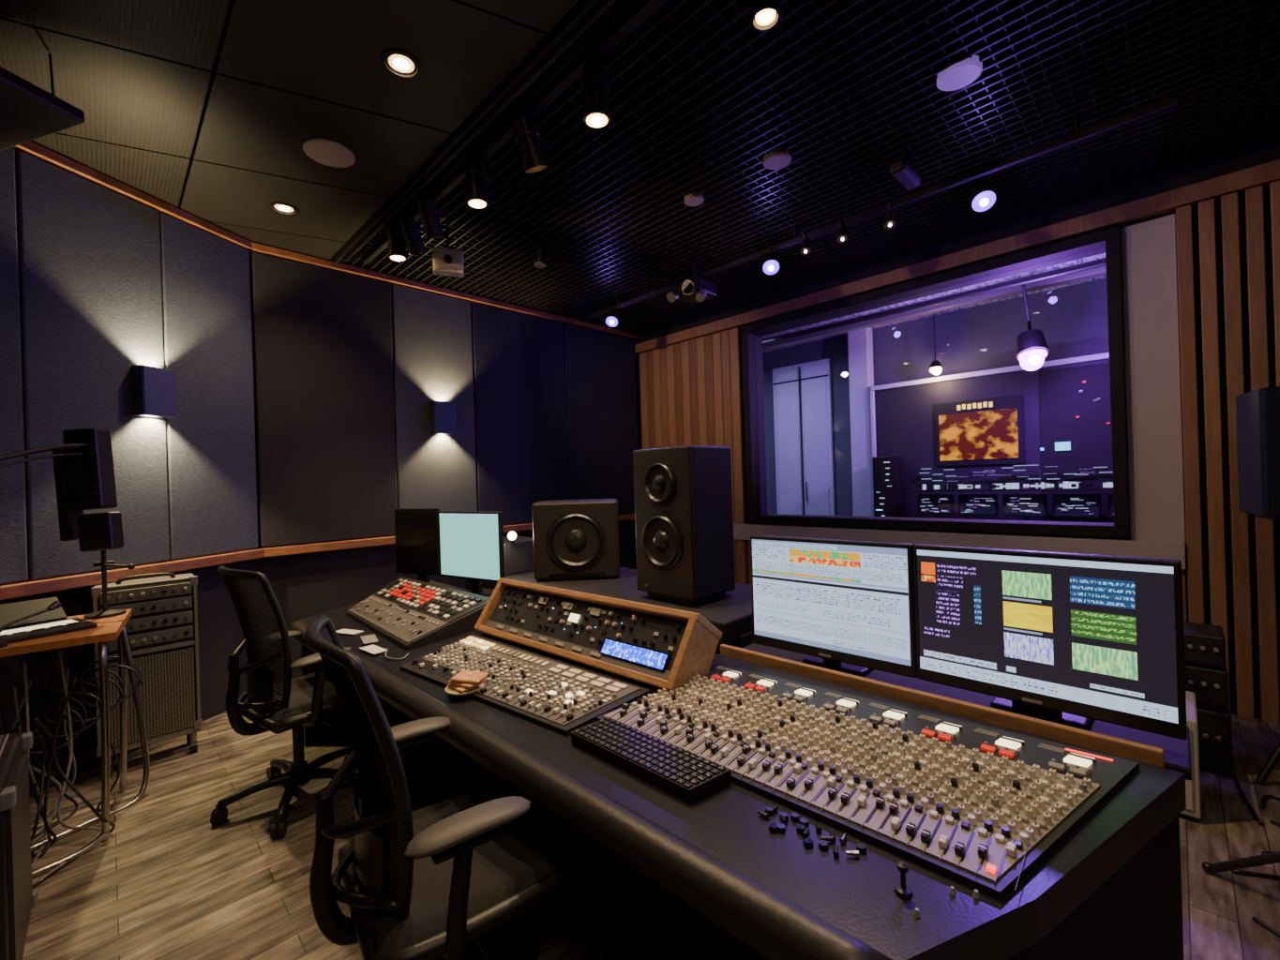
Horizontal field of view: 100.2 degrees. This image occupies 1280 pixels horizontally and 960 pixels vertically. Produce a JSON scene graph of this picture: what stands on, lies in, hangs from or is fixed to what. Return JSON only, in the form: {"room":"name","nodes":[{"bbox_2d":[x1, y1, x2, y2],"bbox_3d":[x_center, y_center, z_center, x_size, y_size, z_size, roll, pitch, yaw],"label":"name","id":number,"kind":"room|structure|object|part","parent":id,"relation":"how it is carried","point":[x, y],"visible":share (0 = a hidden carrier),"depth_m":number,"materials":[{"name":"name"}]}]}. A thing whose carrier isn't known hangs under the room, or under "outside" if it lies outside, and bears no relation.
{"room":"studio","nodes":[
{"label":"studio","id":0,"kind":"room"},
{"bbox_2d":[0,175,255,796],"bbox_3d":[-2.976,-0.187,2.573,0.130,3.360,2.340,-2,0,13],"label":"wall","id":1,"kind":"structure","parent":0,"point":[220,633],"depth_m":2.74,"materials":[{"name":"black"}]},
{"bbox_2d":[0,147,28,585],"bbox_3d":[-3.017,-0.535,2.006,0.050,2.020,1.017,-2,0,13],"label":"acoustic panel","id":2,"kind":"object","parent":1,"relation":"attached to","point":[13,532],"visible":0.9,"depth_m":2.45,"materials":[{"name":"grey fabric"}]},
{"bbox_2d":[15,150,170,580],"bbox_3d":[-2.830,-0.541,2.801,0.050,2.020,0.605,-2,0,13],"label":"acoustic panel","id":3,"kind":"object","parent":1,"relation":"attached to","point":[89,260],"visible":0.73,"depth_m":2.74,"materials":[{"name":"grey fabric"}]},
{"bbox_2d":[131,364,176,418],"bbox_3d":[-2.716,-0.490,2.998,0.080,0.270,0.168,-2,0,13],"label":"lamp fixture","id":4,"kind":"object","parent":3,"relation":"attached to","point":[153,388],"visible":1,"depth_m":2.96,"materials":[{"name":"blue"}]},
{"bbox_2d":[159,212,257,559],"bbox_3d":[-2.698,-0.545,3.367,0.050,2.020,0.545,-2,0,13],"label":"acoustic panel","id":5,"kind":"object","parent":1,"relation":"attached to","point":[206,309],"visible":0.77,"depth_m":3.33,"materials":[{"name":"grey fabric"}]},
{"bbox_2d":[0,0,600,265],"bbox_3d":[-1.036,-1.698,1.026,6.040,0.120,2.449,-2,0,45],"label":"ceiling","id":6,"kind":"structure","parent":0,"point":[288,73],"depth_m":2.25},
{"bbox_2d":[0,53,84,150],"bbox_3d":[-2.480,-1.478,1.838,0.794,0.276,0.762,-2,0,-45],"label":"ceiling baffle","id":7,"kind":"structure","parent":6,"relation":"hanging from","point":[28,112],"depth_m":2.02,"materials":[{"name":"black"}]},
{"bbox_2d":[269,202,299,215],"bbox_3d":[-2.139,-1.645,3.217,0.150,0.038,0.150,-2,0,-45],"label":"recessed light","id":8,"kind":"object","parent":6,"relation":"in","point":[285,208],"visible":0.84,"depth_m":3.22,"materials":[{"name":"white metal"}]},
{"bbox_2d":[302,137,355,167],"bbox_3d":[-1.566,-1.655,2.701,0.230,0.034,0.230,-2,0,-45],"label":"ceiling speaker","id":9,"kind":"object","parent":6,"relation":"in","point":[323,151],"depth_m":2.68},
{"bbox_2d":[380,50,421,79],"bbox_3d":[-0.958,-1.682,2.150,0.150,0.038,0.150,-2,0,-45],"label":"recessed light","id":10,"kind":"object","parent":6,"relation":"in","point":[400,64],"visible":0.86,"depth_m":2.15,"materials":[{"name":"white metal"}]},
{"bbox_2d":[432,225,464,277],"bbox_3d":[-1.261,-1.511,3.512,0.190,0.320,0.100,-2,0,-20],"label":"projector","id":11,"kind":"object","parent":6,"relation":"attached to","point":[447,262],"visible":1,"depth_m":3.49,"materials":[{"name":"beige"}]},
{"bbox_2d":[345,0,666,264],"bbox_3d":[-0.628,-1.547,2.532,0.241,0.263,4.000,-2,0,-45],"label":"track light","id":12,"kind":"object","parent":6,"relation":"attached to","point":[594,85],"visible":1,"depth_m":2.42,"materials":[{"name":"black metal"}]},
{"bbox_2d":[533,246,545,268],"bbox_3d":[-0.723,-1.611,3.854,0.090,0.135,0.090,-2,0,-45],"label":"sprinkler head","id":13,"kind":"object","parent":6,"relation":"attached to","point":[539,264],"visible":1,"depth_m":3.84},
{"bbox_2d":[585,94,1179,327],"bbox_3d":[0.900,-1.614,3.776,4.097,0.331,0.337,-2,0,43],"label":"track light","id":14,"kind":"object","parent":6,"relation":"attached to","point":[983,198],"visible":0.99,"depth_m":3.08,"materials":[{"name":"black paint"}]},
{"bbox_2d":[889,148,920,189],"bbox_3d":[1.412,-1.680,2.850,0.260,0.170,0.080,-2,0,-45],"label":"ceiling spotlight","id":15,"kind":"object","parent":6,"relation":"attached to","point":[901,170],"visible":0.98,"depth_m":2.82,"materials":[{"name":"black paint"}]},
{"bbox_2d":[249,252,638,678],"bbox_3d":[-1.383,-0.237,5.031,3.900,3.360,0.140,-2,0,-45],"label":"wall","id":16,"kind":"structure","parent":0,"point":[304,585],"depth_m":3.98,"materials":[{"name":"black"}]},
{"bbox_2d":[272,672,301,682],"bbox_3d":[-1.276,1.391,4.953,3.700,0.100,0.030,-2,0,-45],"label":"baseboard","id":17,"kind":"structure","parent":16,"relation":"attached to","point":[296,674],"depth_m":3.78,"materials":[{"name":"black paint"}]},
{"bbox_2d":[0,140,639,600],"bbox_3d":[-1.886,-0.566,4.069,0.848,2.140,5.754,-2,0,33],"label":"trim","id":18,"kind":"structure","parent":16,"relation":"attached to","point":[9,591],"depth_m":3.38,"materials":[{"name":"brown wood"}]},
{"bbox_2d":[251,251,397,547],"bbox_3d":[-2.299,-0.558,3.978,0.912,2.020,0.050,-2,0,-45],"label":"acoustic panel","id":19,"kind":"object","parent":16,"relation":"attached to","point":[323,337],"visible":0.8,"depth_m":3.92,"materials":[{"name":"brown fabric"}]},
{"bbox_2d":[391,284,477,511],"bbox_3d":[-1.730,-0.576,4.547,0.682,2.020,0.050,-2,0,-45],"label":"acoustic panel","id":20,"kind":"object","parent":16,"relation":"attached to","point":[431,332],"visible":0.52,"depth_m":4.50,"materials":[{"name":"grey fabric"}]},
{"bbox_2d":[429,400,456,435],"bbox_3d":[-1.661,-0.523,4.522,0.188,0.270,0.080,-2,0,-45],"label":"lamp fixture","id":21,"kind":"object","parent":20,"relation":"attached to","point":[443,414],"visible":1,"depth_m":4.48,"materials":[{"name":"blue"}]},
{"bbox_2d":[470,301,569,525],"bbox_3d":[-1.126,-0.595,5.151,1.012,2.020,0.050,-2,0,-45],"label":"acoustic panel","id":22,"kind":"object","parent":16,"relation":"attached to","point":[519,358],"visible":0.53,"depth_m":5.08,"materials":[{"name":"blue fabric"}]},
{"bbox_2d":[563,323,638,514],"bbox_3d":[-0.401,-0.618,5.876,1.022,2.020,0.050,-2,0,-45],"label":"acoustic panel","id":23,"kind":"object","parent":16,"relation":"attached to","point":[600,367],"visible":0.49,"depth_m":5.82,"materials":[{"name":"blue fabric"}]},
{"bbox_2d":[185,0,784,219],"bbox_3d":[0.086,-1.994,2.199,6.300,0.060,5.920,-2,0,45],"label":"ceiling","id":24,"kind":"structure","parent":0,"point":[628,9],"depth_m":2.50,"materials":[{"name":"black"}]},
{"bbox_2d":[750,0,781,31],"bbox_3d":[0.463,-1.716,1.973,0.112,0.038,0.112,-2,0,-45],"label":"recessed light","id":25,"kind":"object","parent":24,"relation":"in","point":[767,16],"visible":0.99,"depth_m":1.97,"materials":[{"name":"white metal"}]},
{"bbox_2d":[762,257,1106,350],"bbox_3d":[2.345,-1.927,5.940,2.140,0.174,7.200,-2,0,-45],"label":"rail","id":26,"kind":"object","parent":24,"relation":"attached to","point":[1095,268],"visible":0.09,"depth_m":5.87,"materials":[{"name":"grey metal"}]},
{"bbox_2d":[1016,285,1049,370],"bbox_3d":[3.829,-1.499,5.240,0.315,0.857,0.267,-2,0,-45],"label":"pendant lamp","id":27,"kind":"object","parent":26,"relation":"hanging from","point":[1031,346],"visible":1,"depth_m":5.18,"materials":[{"name":"black metal"}]},
{"bbox_2d":[928,313,942,375],"bbox_3d":[3.597,-1.694,6.534,0.160,0.840,0.160,-2,0,-45],"label":"pendant lamp","id":28,"kind":"object","parent":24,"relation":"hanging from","point":[935,368],"visible":0.96,"depth_m":6.50,"materials":[{"name":"black"}]},
{"bbox_2d":[22,709,1279,959],"bbox_3d":[0.194,1.435,2.199,5.920,0.080,6.300,-2,0,-45],"label":"floor","id":29,"kind":"structure","parent":0,"point":[168,882],"depth_m":1.94,"materials":[{"name":"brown wood"}]},
{"bbox_2d":[0,731,38,959],"bbox_3d":[-2.051,1.145,1.450,0.520,0.639,0.520,-2,0,-45],"label":"equipment case","id":30,"kind":"object","parent":29,"relation":"on","point":[18,896],"visible":1,"depth_m":1.54,"materials":[{"name":"black metal"}]},
{"bbox_2d":[0,647,143,887],"bbox_3d":[-2.411,1.078,2.204,0.548,0.803,0.734,-2,0,-45],"label":"cable bundle","id":31,"kind":"object","parent":29,"relation":"on","point":[64,711],"visible":0.75,"depth_m":2.16,"materials":[{"name":"black rubber"}]},
{"bbox_2d":[0,608,150,877],"bbox_3d":[-2.645,1.066,1.998,0.654,0.865,1.238,-2,0,37],"label":"side table","id":32,"kind":"object","parent":29,"relation":"on","point":[110,628],"visible":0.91,"depth_m":2.16,"materials":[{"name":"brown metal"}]},
{"bbox_2d":[0,601,61,647],"bbox_3d":[-2.392,0.560,2.087,0.060,0.129,0.246,-2,0,6],"label":"gooseneck microphone","id":33,"kind":"object","parent":32,"relation":"on","point":[55,605],"visible":1,"depth_m":2.11,"materials":[{"name":"black metal"}]},
{"bbox_2d":[0,596,97,644],"bbox_3d":[-2.552,0.577,2.196,0.396,0.104,0.370,-2,0,30],"label":"computer","id":34,"kind":"object","parent":32,"relation":"on","point":[48,624],"visible":1,"depth_m":2.26,"materials":[{"name":"black plastic"}]},
{"bbox_2d":[0,428,135,618],"bbox_3d":[-2.669,0.200,2.005,0.271,0.865,1.156,-2,0,17],"label":"speaker","id":35,"kind":"object","parent":32,"relation":"on","point":[83,469],"visible":1,"depth_m":2.43,"materials":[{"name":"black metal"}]},
{"bbox_2d":[90,572,202,777],"bbox_3d":[-2.597,0.987,2.832,0.405,0.989,0.220,-2,0,-45],"label":"amplifier","id":36,"kind":"object","parent":29,"relation":"on","point":[162,631],"visible":0.8,"depth_m":2.79,"materials":[{"name":"grey metal"}]},
{"bbox_2d":[210,565,379,839],"bbox_3d":[-1.572,0.908,2.449,0.635,1.082,0.622,-2,0,35],"label":"mesh office chair","id":37,"kind":"object","parent":29,"relation":"on","point":[294,703],"visible":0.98,"depth_m":2.26,"materials":[{"name":"black plastic"}]},
{"bbox_2d":[304,615,582,959],"bbox_3d":[-0.518,0.875,1.346,0.622,1.082,0.635,-2,0,-37],"label":"mesh office chair","id":38,"kind":"object","parent":29,"relation":"on","point":[426,883],"visible":1,"depth_m":1.18,"materials":[{"name":"black plastic"}]},
{"bbox_2d":[465,567,752,654],"bbox_3d":[-0.159,0.976,2.941,0.670,0.860,2.063,-2,0,-45],"label":"shelf","id":39,"kind":"object","parent":29,"relation":"on","point":[730,614],"visible":0.02,"depth_m":2.41,"materials":[{"name":"black paint"}]},
{"bbox_2d":[503,531,534,575],"bbox_3d":[-0.789,0.431,3.337,0.316,0.264,0.466,-2,0,-45],"label":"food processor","id":40,"kind":"object","parent":39,"relation":"on","point":[518,550],"visible":0.48,"depth_m":3.22,"materials":[{"name":"grey metal"}]},
{"bbox_2d":[531,498,619,580],"bbox_3d":[-0.358,0.331,3.091,0.470,0.425,0.367,-2,0,-3],"label":"speaker","id":41,"kind":"object","parent":39,"relation":"on","point":[573,538],"visible":1,"depth_m":2.93},
{"bbox_2d":[632,445,735,605],"bbox_3d":[0.193,0.194,2.429,0.322,0.676,0.354,-2,0,-45],"label":"monitor speaker","id":42,"kind":"object","parent":39,"relation":"on","point":[684,513],"visible":1,"depth_m":2.31},
{"bbox_2d":[288,580,1186,959],"bbox_3d":[-0.441,1.028,2.037,0.848,0.773,3.550,-2,0,-45],"label":"desk","id":43,"kind":"object","parent":29,"relation":"on","point":[707,878],"visible":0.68,"depth_m":1.02,"materials":[{"name":"black paint"}]},
{"bbox_2d":[336,629,388,654],"bbox_3d":[-1.271,0.730,2.457,0.120,0.006,0.549,-2,0,-45],"label":"papers","id":44,"kind":"object","parent":43,"relation":"on","point":[370,639],"visible":0.95,"depth_m":2.42,"materials":[{"name":"white paper"}]},
{"bbox_2d":[384,647,408,660],"bbox_3d":[-1.024,0.721,2.216,0.182,0.012,0.066,-2,0,34],"label":"cable","id":45,"kind":"object","parent":43,"relation":"on","point":[406,655],"visible":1,"depth_m":2.17,"materials":[{"name":"grey plastic"}]},
{"bbox_2d":[346,576,489,650],"bbox_3d":[-1.211,0.656,2.764,1.108,0.145,0.424,-2,0,43],"label":"mixing console","id":46,"kind":"object","parent":43,"relation":"on","point":[411,613],"visible":1,"depth_m":2.61,"materials":[{"name":"grey metal"}]},
{"bbox_2d":[394,508,446,587],"bbox_3d":[-1.325,0.429,3.325,0.360,0.515,0.162,-2,0,25],"label":"computer monitor","id":47,"kind":"object","parent":43,"relation":"on","point":[416,530],"visible":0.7,"depth_m":3.25,"materials":[{"name":"black plastic"}]},
{"bbox_2d":[438,511,504,596],"bbox_3d":[-0.927,0.419,3.100,0.520,0.484,0.162,-2,0,33],"label":"computer monitor","id":48,"kind":"object","parent":43,"relation":"on","point":[471,542],"visible":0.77,"depth_m":3.02,"materials":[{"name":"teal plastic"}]},
{"bbox_2d":[399,577,722,735],"bbox_3d":[-0.353,0.584,1.952,0.660,0.290,1.136,-2,0,-45],"label":"mixing console","id":49,"kind":"object","parent":43,"relation":"on","point":[657,647],"visible":0.99,"depth_m":1.85,"materials":[{"name":"grey"}]},
{"bbox_2d":[444,670,488,695],"bbox_3d":[-0.586,0.677,1.798,0.131,0.045,0.131,-2,0,13],"label":"toast","id":50,"kind":"object","parent":49,"relation":"on","point":[464,683],"visible":0.97,"depth_m":1.77,"materials":[{"name":"beige food"}]},
{"bbox_2d":[570,716,732,803],"bbox_3d":[0.010,0.670,1.308,0.116,0.046,0.437,-2,0,-45],"label":"keyboard","id":51,"kind":"object","parent":43,"relation":"on","point":[687,775],"visible":1,"depth_m":1.26,"materials":[{"name":"black plastic"}]},
{"bbox_2d":[757,803,866,858],"bbox_3d":[0.321,0.672,1.022,0.208,0.015,0.068,-2,0,41],"label":"knobs","id":52,"kind":"object","parent":43,"relation":"on","point":[774,828],"visible":1,"depth_m":1.02,"materials":[{"name":"black plastic"}]},
{"bbox_2d":[595,664,1139,900],"bbox_3d":[0.452,0.633,1.311,0.535,0.070,1.131,-2,0,-45],"label":"mixing console","id":53,"kind":"object","parent":43,"relation":"on","point":[980,807],"visible":0.98,"depth_m":1.15,"materials":[{"name":"grey metal"}]},
{"bbox_2d":[894,860,913,899],"bbox_3d":[0.431,0.651,0.877,0.028,0.050,0.028,-2,0,-45],"label":"lever","id":54,"kind":"object","parent":43,"relation":"on","point":[901,890],"visible":1,"depth_m":0.87,"materials":[{"name":"black plastic"}]},
{"bbox_2d":[913,886,979,918],"bbox_3d":[0.483,0.668,0.853,0.118,0.019,0.027,-2,0,-11],"label":"toggle switches","id":55,"kind":"object","parent":43,"relation":"on","point":[952,892],"visible":1,"depth_m":0.85,"materials":[{"name":"grey"}]},
{"bbox_2d":[720,643,1191,780],"bbox_3d":[0.815,0.975,1.604,0.284,0.800,1.180,-2,0,-45],"label":"shelf","id":56,"kind":"object","parent":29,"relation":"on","point":[1167,752],"visible":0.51,"depth_m":1.36,"materials":[{"name":"black paint"}]},
{"bbox_2d":[749,534,917,677],"bbox_3d":[0.635,0.399,1.750,0.169,0.426,0.533,-2,0,-45],"label":"computer monitor","id":57,"kind":"object","parent":56,"relation":"on","point":[848,606],"visible":0.98,"depth_m":1.67,"materials":[{"name":"black plastic"}]},
{"bbox_2d":[913,543,1187,739],"bbox_3d":[1.014,0.387,1.371,0.169,0.426,0.533,-2,0,-45],"label":"computer monitor","id":58,"kind":"object","parent":56,"relation":"on","point":[1071,640],"visible":0.97,"depth_m":1.28,"materials":[{"name":"black plastic"}]},
{"bbox_2d":[1179,691,1201,823],"bbox_3d":[2.140,1.133,2.344,0.390,0.399,0.420,-2,0,-45],"label":"monitor stand","id":59,"kind":"object","parent":29,"relation":"on","point":[1192,812],"visible":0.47,"depth_m":2.08,"materials":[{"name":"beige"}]},
{"bbox_2d":[1183,621,1232,777],"bbox_3d":[2.606,1.008,2.531,0.282,0.619,0.240,-2,0,-45],"label":"equipment rack","id":60,"kind":"object","parent":29,"relation":"on","point":[1204,644],"visible":0.49,"depth_m":2.41,"materials":[{"name":"grey metal"}]},
{"bbox_2d":[1185,668,1279,937],"bbox_3d":[2.317,1.074,1.806,1.131,0.501,0.725,-2,0,-45],"label":"floor cables","id":61,"kind":"object","parent":29,"relation":"on","point":[1227,728],"visible":0.84,"depth_m":2.21,"materials":[{"name":"black plastic"}]},
{"bbox_2d":[1201,851,1279,874],"bbox_3d":[2.035,0.837,1.442,0.714,1.000,0.733,-2,0,-45],"label":"microphone stand","id":62,"kind":"object","parent":29,"relation":"on","point":[1208,867],"visible":1,"depth_m":1.74,"materials":[{"name":"black metal"}]},
{"bbox_2d":[1235,386,1279,783],"bbox_3d":[2.901,0.451,2.309,0.398,1.704,0.403,-2,0,-45],"label":"speaker","id":63,"kind":"object","parent":29,"relation":"on","point":[1257,412],"visible":1,"depth_m":2.30},
{"bbox_2d":[339,0,1279,333],"bbox_3d":[0.956,-1.756,3.019,3.160,0.050,6.020,-2,0,-45],"label":"grid","id":64,"kind":"object","parent":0,"point":[844,86],"depth_m":2.71,"materials":[{"name":"black metal"}]},
{"bbox_2d":[666,259,716,303],"bbox_3d":[0.417,-1.521,4.138,0.311,0.385,0.324,-2,0,-45],"label":"ceiling projector","id":65,"kind":"object","parent":64,"relation":"hanging from","point":[697,290],"depth_m":4.11,"materials":[{"name":"plastic"}]},
{"bbox_2d":[683,191,703,206],"bbox_3d":[0.328,-1.714,3.267,0.120,0.034,0.120,-2,0,-45],"label":"ceiling speaker","id":66,"kind":"object","parent":64,"relation":"in","point":[693,199],"depth_m":3.24},
{"bbox_2d":[762,148,791,169],"bbox_3d":[0.738,-1.727,2.885,0.150,0.034,0.150,-2,0,-45],"label":"ceiling speaker","id":67,"kind":"object","parent":64,"relation":"in","point":[775,159],"depth_m":2.86},
{"bbox_2d":[936,55,982,90],"bbox_3d":[1.374,-1.747,2.305,0.170,0.034,0.170,-2,0,-45],"label":"ceiling speaker","id":68,"kind":"object","parent":64,"relation":"in","point":[959,75],"depth_m":2.29},
{"bbox_2d":[761,253,1106,352],"bbox_3d":[2.516,-2.120,6.116,3.100,0.080,7.400,-2,0,-45],"label":"ceiling","id":69,"kind":"structure","parent":0,"point":[1100,256],"depth_m":6.26,"materials":[{"name":"white paint"}]},
{"bbox_2d":[762,277,1108,515],"bbox_3d":[3.630,-0.414,7.177,0.100,3.400,7.400,-2,0,-45],"label":"wall","id":70,"kind":"structure","parent":0,"point":[1072,320],"depth_m":6.79,"materials":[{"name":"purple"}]},
{"bbox_2d":[772,358,835,515],"bbox_3d":[2.484,-0.228,8.175,0.107,3.100,0.950,-2,0,-45],"label":"door","id":71,"kind":"structure","parent":70,"relation":"in","point":[803,411],"depth_m":8.13,"materials":[{"name":"white paint"}]},
{"bbox_2d":[634,136,1279,717],"bbox_3d":[2.096,-0.346,4.227,0.245,3.360,6.200,-2,0,-45],"label":"wall","id":72,"kind":"structure","parent":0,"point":[1267,151],"depth_m":3.21,"materials":[{"name":"black paint"}]},
{"bbox_2d":[740,225,1130,538],"bbox_3d":[2.058,-0.568,4.290,0.260,1.894,2.727,-2,0,-45],"label":"window","id":73,"kind":"structure","parent":72,"relation":"attached to","point":[1107,241],"depth_m":3.87,"materials":[{"name":"black paint"}]},
{"bbox_3d":[2.058,-0.568,4.290,0.010,1.754,2.587,-2,0,-45],"label":"glass pane","id":74,"kind":"part","parent":73,"relation":"part of","materials":[{"name":"clear glass"}]},
{"bbox_2d":[639,180,1279,723],"bbox_3d":[2.108,-0.096,4.123,0.075,2.860,5.857,-2,0,-45],"label":"cladding","id":75,"kind":"object","parent":72,"relation":"attached to","point":[691,390],"visible":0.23,"depth_m":2.99,"materials":[{"name":"brown wood"}]},
{"bbox_2d":[733,213,1186,569],"bbox_3d":[2.016,-0.481,4.192,0.100,2.055,3.122,-2,0,-45],"label":"window surround","id":76,"kind":"object","parent":72,"relation":"attached to","point":[1149,251],"visible":0.84,"depth_m":3.20,"materials":[{"name":"beige"}]},
{"label":"outside","id":77,"kind":"structure","parent":0,"visible":0},
{"bbox_2d":[870,352,1114,523],"bbox_3d":[4.248,-0.013,6.162,0.120,2.560,3.060,-2,0,-45],"label":"wall","id":78,"kind":"structure","parent":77,"point":[901,414],"depth_m":6.02,"materials":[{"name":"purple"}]},
{"bbox_3d":[2.625,1.358,6.116,3.100,0.080,7.400,-2,0,-45],"label":"floor","id":79,"kind":"structure","parent":0,"visible":0},
{"bbox_2d":[847,327,873,516],"bbox_3d":[3.100,-0.398,7.425,0.200,3.400,0.280,-2,0,-45],"label":"column","id":80,"kind":"structure","parent":79,"relation":"on","point":[860,342],"depth_m":7.34,"materials":[{"name":"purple paint"}]},
{"bbox_2d":[872,455,904,517],"bbox_3d":[3.196,0.500,6.855,0.310,1.600,0.280,-2,0,-45],"label":"tower","id":81,"kind":"object","parent":79,"relation":"on","point":[888,472],"visible":0.59,"depth_m":6.75,"materials":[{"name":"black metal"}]},
{"bbox_2d":[909,380,1114,522],"bbox_3d":[4.119,0.124,5.755,0.645,2.294,2.222,-2,0,-45],"label":"workstation","id":82,"kind":"object","parent":79,"relation":"on","point":[1076,506],"visible":0.59,"depth_m":5.71,"materials":[{"name":"black paint"}]},
{"bbox_2d":[933,393,1025,466],"bbox_3d":[3.991,-0.566,6.341,0.046,0.780,0.920,-2,0,-45],"label":"photo poster","id":83,"kind":"object","parent":82,"relation":"attached to","point":[990,430],"visible":1,"depth_m":6.30,"materials":[{"name":"orange paper"}]}
]}

